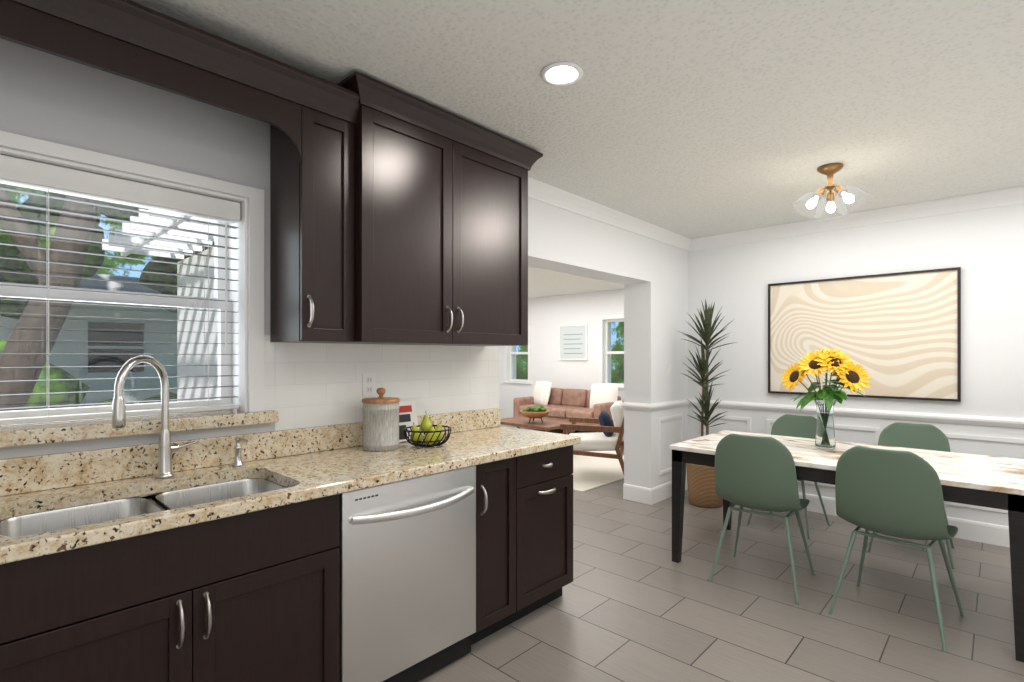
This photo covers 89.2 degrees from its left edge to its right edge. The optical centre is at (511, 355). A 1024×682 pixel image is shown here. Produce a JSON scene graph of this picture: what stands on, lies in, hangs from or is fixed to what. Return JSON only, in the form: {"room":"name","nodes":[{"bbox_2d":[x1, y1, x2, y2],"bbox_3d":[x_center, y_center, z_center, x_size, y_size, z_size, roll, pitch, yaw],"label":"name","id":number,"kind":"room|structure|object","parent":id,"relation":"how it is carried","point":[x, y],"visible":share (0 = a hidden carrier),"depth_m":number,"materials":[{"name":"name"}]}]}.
{"room":"kitchen","nodes":[
{"label":"kitchen","id":0,"kind":"room"},
{"bbox_2d":[177,269,182,400],"bbox_3d":[-2.509,0.090,9.263,0.280,2.540,5.930,0,0,43],"label":"wall","id":1,"kind":"structure","parent":0,"point":[179,327],"depth_m":7.13,"materials":[{"name":"white paint"}]},
{"bbox_2d":[183,257,217,400],"bbox_3d":[-2.365,0.090,5.253,5.420,2.540,0.280,0,0,43],"label":"wall","id":2,"kind":"structure","parent":0,"point":[190,330],"depth_m":6.53,"materials":[{"name":"white paint"}]},
{"bbox_2d":[0,38,687,487],"bbox_3d":[0.192,0.090,3.812,0.280,2.540,10.180,0,0,43],"label":"wall","id":3,"kind":"structure","parent":0,"point":[51,98],"depth_m":2.26,"materials":[{"name":"grey paint"}]},
{"bbox_2d":[0,131,263,424],"bbox_3d":[-1.642,-0.239,1.830,0.280,0.952,1.380,0,0,43],"label":"kitchen window","id":4,"kind":"structure","parent":3,"relation":"in","point":[246,344],"depth_m":2.14,"materials":[{"name":"white"}]},
{"bbox_2d":[0,154,239,424],"bbox_3d":[-1.599,-0.214,1.789,0.088,0.880,1.224,0,0,43],"label":"window blinds","id":5,"kind":"object","parent":4,"relation":"attached to","point":[14,171],"visible":1,"depth_m":1.91,"materials":[{"name":"white plastic"}]},
{"bbox_2d":[0,409,278,447],"bbox_3d":[-1.599,0.263,1.789,0.220,0.050,1.480,0,0,43],"label":"sill","id":6,"kind":"structure","parent":3,"relation":"attached to","point":[13,435],"depth_m":1.88,"materials":[{"name":"beige stone"}]},
{"bbox_2d":[0,335,498,458],"bbox_3d":[-1.072,0.120,2.255,0.008,0.420,2.880,0,0,43],"label":"tile backsplash","id":7,"kind":"structure","parent":3,"relation":"attached to","point":[306,385],"depth_m":2.53,"materials":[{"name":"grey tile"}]},
{"bbox_2d":[363,373,374,396],"bbox_3d":[-0.720,0.145,2.618,0.007,0.116,0.072,0,0,43],"label":"electrical outlet plate","id":8,"kind":"object","parent":7,"relation":"attached to","point":[368,384],"visible":1,"depth_m":2.61,"materials":[{"name":"white plastic"}]},
{"bbox_2d":[0,408,499,495],"bbox_3d":[-1.151,0.388,2.158,0.021,0.115,3.130,0,0,43],"label":"backsplash","id":9,"kind":"structure","parent":3,"relation":"attached to","point":[19,475],"depth_m":2.02,"materials":[{"name":"beige stone"}]},
{"bbox_2d":[264,72,343,343],"bbox_3d":[-0.865,-0.579,2.250,0.300,1.039,0.235,0,0,43],"label":"upper cabinet","id":10,"kind":"object","parent":3,"relation":"attached to","point":[305,118],"depth_m":2.13,"materials":[{"name":"brown wood"}]},
{"bbox_2d":[332,72,467,345],"bbox_3d":[-0.591,-0.610,2.504,0.350,1.100,0.617,0,0,43],"label":"upper cabinet","id":11,"kind":"object","parent":3,"relation":"attached to","point":[398,217],"depth_m":2.36,"materials":[{"name":"brown wood"}]},
{"bbox_2d":[468,124,531,345],"bbox_3d":[-0.248,-0.610,2.870,0.350,1.100,0.624,0,0,43],"label":"upper cabinet","id":12,"kind":"object","parent":3,"relation":"attached to","point":[498,169],"depth_m":2.80,"materials":[{"name":"brown wood"}]},
{"bbox_2d":[528,177,691,250],"bbox_3d":[0.815,-1.127,4.221,0.070,0.104,2.790,0,0,43],"label":"crown molding","id":13,"kind":"structure","parent":3,"relation":"attached to","point":[540,191],"depth_m":4.10,"materials":[{"name":"white wood"}]},
{"bbox_2d":[648,399,689,410],"bbox_3d":[1.530,0.472,5.011,0.030,0.065,0.780,0,0,43],"label":"trim","id":14,"kind":"structure","parent":3,"relation":"attached to","point":[678,403],"depth_m":4.96,"materials":[{"name":"white"}]},
{"bbox_2d":[499,289,623,418],"bbox_3d":[1.592,0.090,9.671,5.700,2.540,0.280,0,0,43],"label":"wall","id":15,"kind":"structure","parent":0,"point":[548,316],"depth_m":10.11,"materials":[{"name":"white paint"}]},
{"bbox_2d":[503,320,531,383],"bbox_3d":[0.153,-0.080,10.900,0.780,1.300,0.180,0,0,43],"label":"window","id":16,"kind":"structure","parent":15,"relation":"in","point":[524,381],"depth_m":10.93,"materials":[{"name":"white"}]},
{"bbox_2d":[559,324,587,359],"bbox_3d":[1.161,-0.255,9.862,0.650,0.670,0.030,0,0,43],"label":"framed picture","id":17,"kind":"object","parent":15,"relation":"attached to","point":[573,342],"visible":0.96,"depth_m":9.85,"materials":[{"name":"white paper"}]},
{"bbox_2d":[599,314,623,388],"bbox_3d":[1.975,-0.080,9.188,0.980,1.300,0.180,0,0,43],"label":"window","id":18,"kind":"structure","parent":15,"relation":"in","point":[616,318],"depth_m":9.42,"materials":[{"name":"white"}]},
{"bbox_2d":[131,0,1023,297],"bbox_3d":[-0.084,-1.240,4.263,10.660,0.120,10.460,0,0,43],"label":"ceiling","id":19,"kind":"structure","parent":0,"point":[692,119],"depth_m":2.27,"materials":[{"name":"white paint"}]},
{"bbox_2d":[541,61,582,85],"bbox_3d":[0.208,-1.174,2.164,0.176,0.011,0.176,0,0,43],"label":"recessed light","id":20,"kind":"object","parent":19,"relation":"in","point":[564,73],"visible":0.98,"depth_m":2.16,"materials":[{"name":"white"}]},
{"bbox_2d":[793,163,869,220],"bbox_3d":[2.007,-1.019,3.246,0.394,0.321,0.389,0,0,43],"label":"chandelier","id":21,"kind":"object","parent":19,"relation":"hanging from","point":[820,202],"visible":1,"depth_m":3.20,"materials":[{"name":"glass"}]},
{"bbox_2d":[418,424,1023,681],"bbox_3d":[-0.085,1.420,4.263,10.660,0.120,10.460,0,0,43],"label":"floor","id":22,"kind":"structure","parent":0,"point":[634,602],"depth_m":2.77,"materials":[{"name":"tile"}]},
{"bbox_2d":[0,564,3,681],"bbox_3d":[-1.725,0.924,1.126,0.597,0.872,0.840,0,0,43],"label":"base cabinet","id":23,"kind":"object","parent":22,"relation":"on","point":[1,565],"depth_m":1.24,"materials":[{"name":"black wood"}]},
{"bbox_2d":[0,478,339,681],"bbox_3d":[-1.174,0.924,1.713,0.597,0.872,0.988,0,0,43],"label":"base cabinet","id":24,"kind":"object","parent":22,"relation":"on","point":[254,596],"depth_m":1.52,"materials":[{"name":"black wood"}]},
{"bbox_2d":[0,426,580,563],"bbox_3d":[-0.923,0.466,1.954,0.634,0.040,3.145,0,0,43],"label":"countertop","id":25,"kind":"structure","parent":24,"relation":"on","point":[308,476],"depth_m":1.89,"materials":[{"name":"stone"}]},
{"bbox_2d":[0,478,286,536],"bbox_3d":[-1.126,0.595,1.675,0.465,0.215,0.800,0,0,43],"label":"sink","id":26,"kind":"object","parent":25,"relation":"in","point":[52,520],"visible":0.08,"depth_m":1.75,"materials":[{"name":"silver metal"}]},
{"bbox_2d":[112,355,194,477],"bbox_3d":[-1.262,0.221,1.845,0.184,0.447,0.281,0,0,43],"label":"faucet","id":27,"kind":"object","parent":25,"relation":"on","point":[166,448],"visible":1,"depth_m":1.90,"materials":[{"name":"silver metal"}]},
{"bbox_2d":[232,438,249,466],"bbox_3d":[-1.097,0.389,2.096,0.084,0.113,0.048,0,0,43],"label":"soap dispenser","id":28,"kind":"object","parent":25,"relation":"on","point":[237,457],"visible":1,"depth_m":2.10,"materials":[{"name":"silver metal"}]},
{"bbox_2d":[362,388,399,450],"bbox_3d":[-0.630,0.299,2.499,0.180,0.292,0.180,0,0,43],"label":"canister","id":29,"kind":"object","parent":25,"relation":"on","point":[380,422],"visible":0.98,"depth_m":2.43,"materials":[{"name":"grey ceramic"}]},
{"bbox_2d":[399,400,418,441],"bbox_3d":[-0.558,0.341,2.719,0.054,0.207,0.150,0,0,43],"label":"book","id":30,"kind":"object","parent":25,"relation":"on","point":[407,414],"visible":0.44,"depth_m":2.72,"materials":[{"name":"white paper"}]},
{"bbox_2d":[403,411,451,446],"bbox_3d":[-0.421,0.360,2.590,0.238,0.170,0.238,0,0,43],"label":"fruit bowl","id":31,"kind":"object","parent":25,"relation":"on","point":[433,436],"visible":1,"depth_m":2.56,"materials":[{"name":"black metal"}]},
{"bbox_2d":[338,465,475,681],"bbox_3d":[-0.557,0.925,2.269,0.621,0.870,0.657,0,0,43],"label":"dishwasher","id":32,"kind":"object","parent":22,"relation":"on","point":[407,580],"visible":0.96,"depth_m":2.07,"materials":[{"name":"silver metal"}]},
{"bbox_2d":[471,463,487,644],"bbox_3d":[-0.610,0.924,2.313,0.597,0.872,0.778,0,0,43],"label":"base cabinet","id":33,"kind":"object","parent":22,"relation":"on","point":[481,632],"depth_m":2.38,"materials":[{"name":"black wood"}]},
{"bbox_2d":[488,454,527,635],"bbox_3d":[-0.267,0.924,2.679,0.597,0.872,0.331,0,0,43],"label":"base cabinet","id":34,"kind":"object","parent":22,"relation":"on","point":[507,478],"depth_m":2.52,"materials":[{"name":"black wood"}]},
{"bbox_2d":[528,445,572,613],"bbox_3d":[-0.052,0.924,2.907,0.597,0.872,0.522,0,0,43],"label":"base cabinet","id":35,"kind":"object","parent":22,"relation":"on","point":[550,472],"depth_m":2.76,"materials":[{"name":"black wood"}]},
{"bbox_2d":[513,381,623,425],"bbox_3d":[1.005,0.919,9.331,1.950,0.883,0.900,0,0,43],"label":"sofa","id":36,"kind":"object","parent":22,"relation":"on","point":[564,405],"visible":0.65,"depth_m":9.22,"materials":[{"name":"leather"}]},
{"bbox_2d":[573,451,623,491],"bbox_3d":[0.184,1.354,7.544,4.000,0.012,2.750,0,0,43],"label":"rug","id":37,"kind":"object","parent":22,"relation":"on","point":[590,472],"visible":0.14,"depth_m":6.06,"materials":[{"name":"beige carpet"}]},
{"bbox_2d":[500,417,571,434],"bbox_3d":[0.281,1.133,7.282,1.100,0.426,0.600,0,0,43],"label":"coffee table","id":38,"kind":"object","parent":37,"relation":"on","point":[546,425],"visible":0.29,"depth_m":7.13,"materials":[{"name":"brown wood"}]},
{"bbox_2d":[520,405,549,422],"bbox_3d":[0.319,0.798,7.177,0.410,0.239,0.410,0,0,43],"label":"planter","id":39,"kind":"object","parent":38,"relation":"on","point":[537,411],"visible":1,"depth_m":7.06,"materials":[{"name":"brown wood"}]},
{"bbox_2d":[560,401,623,474],"bbox_3d":[0.959,0.932,5.871,0.772,0.823,0.680,0,0,15],"label":"armchair","id":40,"kind":"object","parent":37,"relation":"on","point":[607,435],"visible":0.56,"depth_m":5.58,"materials":[{"name":"white fabric"}]},
{"bbox_2d":[678,299,736,507],"bbox_3d":[1.806,0.413,4.782,0.552,1.892,0.512,0,0,43],"label":"yucca plant","id":41,"kind":"object","parent":22,"relation":"on","point":[701,485],"visible":0.85,"depth_m":4.72,"materials":[{"name":"green plant"}]},
{"bbox_2d":[709,433,814,604],"bbox_3d":[1.532,0.909,3.177,0.488,0.908,0.530,0,0,39],"label":"chair","id":42,"kind":"object","parent":22,"relation":"on","point":[756,472],"visible":1,"depth_m":2.99,"materials":[{"name":"green plastic"}]},
{"bbox_2d":[747,414,829,538],"bbox_3d":[2.232,0.929,4.186,0.503,0.867,0.464,0,0,-43],"label":"chair","id":43,"kind":"object","parent":22,"relation":"on","point":[800,426],"visible":0.27,"depth_m":4.33,"materials":[{"name":"green plastic"}]},
{"bbox_2d":[669,430,1023,662],"bbox_3d":[1.988,0.975,3.202,1.705,0.770,0.950,0,0,43],"label":"dining table","id":44,"kind":"object","parent":22,"relation":"on","point":[985,481],"visible":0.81,"depth_m":2.83,"materials":[{"name":"stone"}]},
{"bbox_2d":[780,347,870,449],"bbox_3d":[1.997,0.266,3.306,0.501,0.645,0.352,0,0,43],"label":"vase","id":45,"kind":"object","parent":44,"relation":"on","point":[846,371],"visible":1,"depth_m":3.26,"materials":[{"name":"clear glass"}]},
{"bbox_2d":[828,446,964,652],"bbox_3d":[2.011,0.909,2.721,0.530,0.908,0.488,0,0,-42],"label":"chair","id":46,"kind":"object","parent":22,"relation":"on","point":[896,493],"visible":1,"depth_m":2.55,"materials":[{"name":"green plastic"}]},
{"bbox_2d":[867,422,954,568],"bbox_3d":[2.806,0.929,3.647,0.464,0.867,0.503,0,0,40],"label":"chair","id":47,"kind":"object","parent":22,"relation":"on","point":[916,436],"visible":0.25,"depth_m":3.81,"materials":[{"name":"green plastic"}]},
{"bbox_2d":[688,203,1023,525],"bbox_3d":[3.608,0.090,3.828,4.680,2.540,0.280,0,0,43],"label":"wall","id":48,"kind":"structure","parent":0,"point":[983,249],"depth_m":4.17,"materials":[{"name":"white paint"}]},
{"bbox_2d":[623,475,1009,547],"bbox_3d":[3.036,1.288,3.627,4.680,0.145,0.796,0,0,43],"label":"baseboard","id":49,"kind":"structure","parent":48,"relation":"attached to","point":[987,533],"depth_m":4.44,"materials":[{"name":"white wood"}]},
{"bbox_2d":[658,414,1023,512],"bbox_3d":[2.907,0.853,3.855,3.620,0.535,0.640,0,0,43],"label":"trim","id":50,"kind":"structure","parent":48,"relation":"attached to","point":[949,435],"depth_m":4.36,"materials":[{"name":"white"}]},
{"bbox_2d":[690,399,1023,427],"bbox_3d":[3.400,0.472,3.810,4.400,0.065,0.030,0,0,43],"label":"trim","id":51,"kind":"structure","parent":48,"relation":"attached to","point":[969,419],"depth_m":4.16,"materials":[{"name":"white"}]},
{"bbox_2d":[692,186,1023,250],"bbox_3d":[3.386,-1.127,3.796,4.400,0.104,0.070,0,0,43],"label":"crown molding","id":52,"kind":"structure","parent":48,"relation":"attached to","point":[1015,195],"depth_m":4.21,"materials":[{"name":"white wood"}]},
{"bbox_2d":[768,267,960,401],"bbox_3d":[2.851,-0.160,4.321,1.340,1.000,0.035,0,0,43],"label":"picture","id":53,"kind":"object","parent":48,"relation":"attached to","point":[897,335],"visible":0.92,"depth_m":4.20,"materials":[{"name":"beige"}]},
{"label":"outside","id":54,"kind":"structure","parent":0,"visible":0},
{"bbox_2d":[2,184,155,277],"bbox_3d":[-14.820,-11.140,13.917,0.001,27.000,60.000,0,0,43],"label":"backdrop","id":55,"kind":"structure","parent":54,"point":[24,198],"depth_m":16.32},
{"bbox_2d":[516,322,623,383],"bbox_3d":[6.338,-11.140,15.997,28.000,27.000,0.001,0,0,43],"label":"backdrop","id":56,"kind":"structure","parent":54,"point":[618,333],"depth_m":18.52,"materials":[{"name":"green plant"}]},
{"bbox_3d":[-2.143,1.625,15.730,100.000,0.270,100.000,0,0,43],"label":"ground","id":57,"kind":"structure","parent":54,"visible":0},
{"bbox_2d":[0,266,176,406],"bbox_3d":[-8.648,-0.175,12.236,1.300,3.330,8.400,0,0,43],"label":"house","id":58,"kind":"structure","parent":57,"relation":"on","point":[86,308],"depth_m":11.52,"materials":[{"name":"white paint"}]},
{"bbox_2d":[0,183,214,410],"bbox_3d":[-6.377,-2.484,7.127,7.467,8.325,9.488,0,0,43],"label":"tree","id":59,"kind":"object","parent":57,"relation":"on","point":[64,282],"depth_m":5.16,"materials":[{"name":"green plant"}]},
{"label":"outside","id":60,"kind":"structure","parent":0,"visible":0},
{"bbox_2d":[102,209,214,259],"bbox_3d":[-2.913,-1.375,4.977,5.600,0.190,0.868,0,0,43],"label":"canopy","id":61,"kind":"object","parent":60,"point":[160,232],"depth_m":5.80,"materials":[{"name":"white paint"}]}
]}

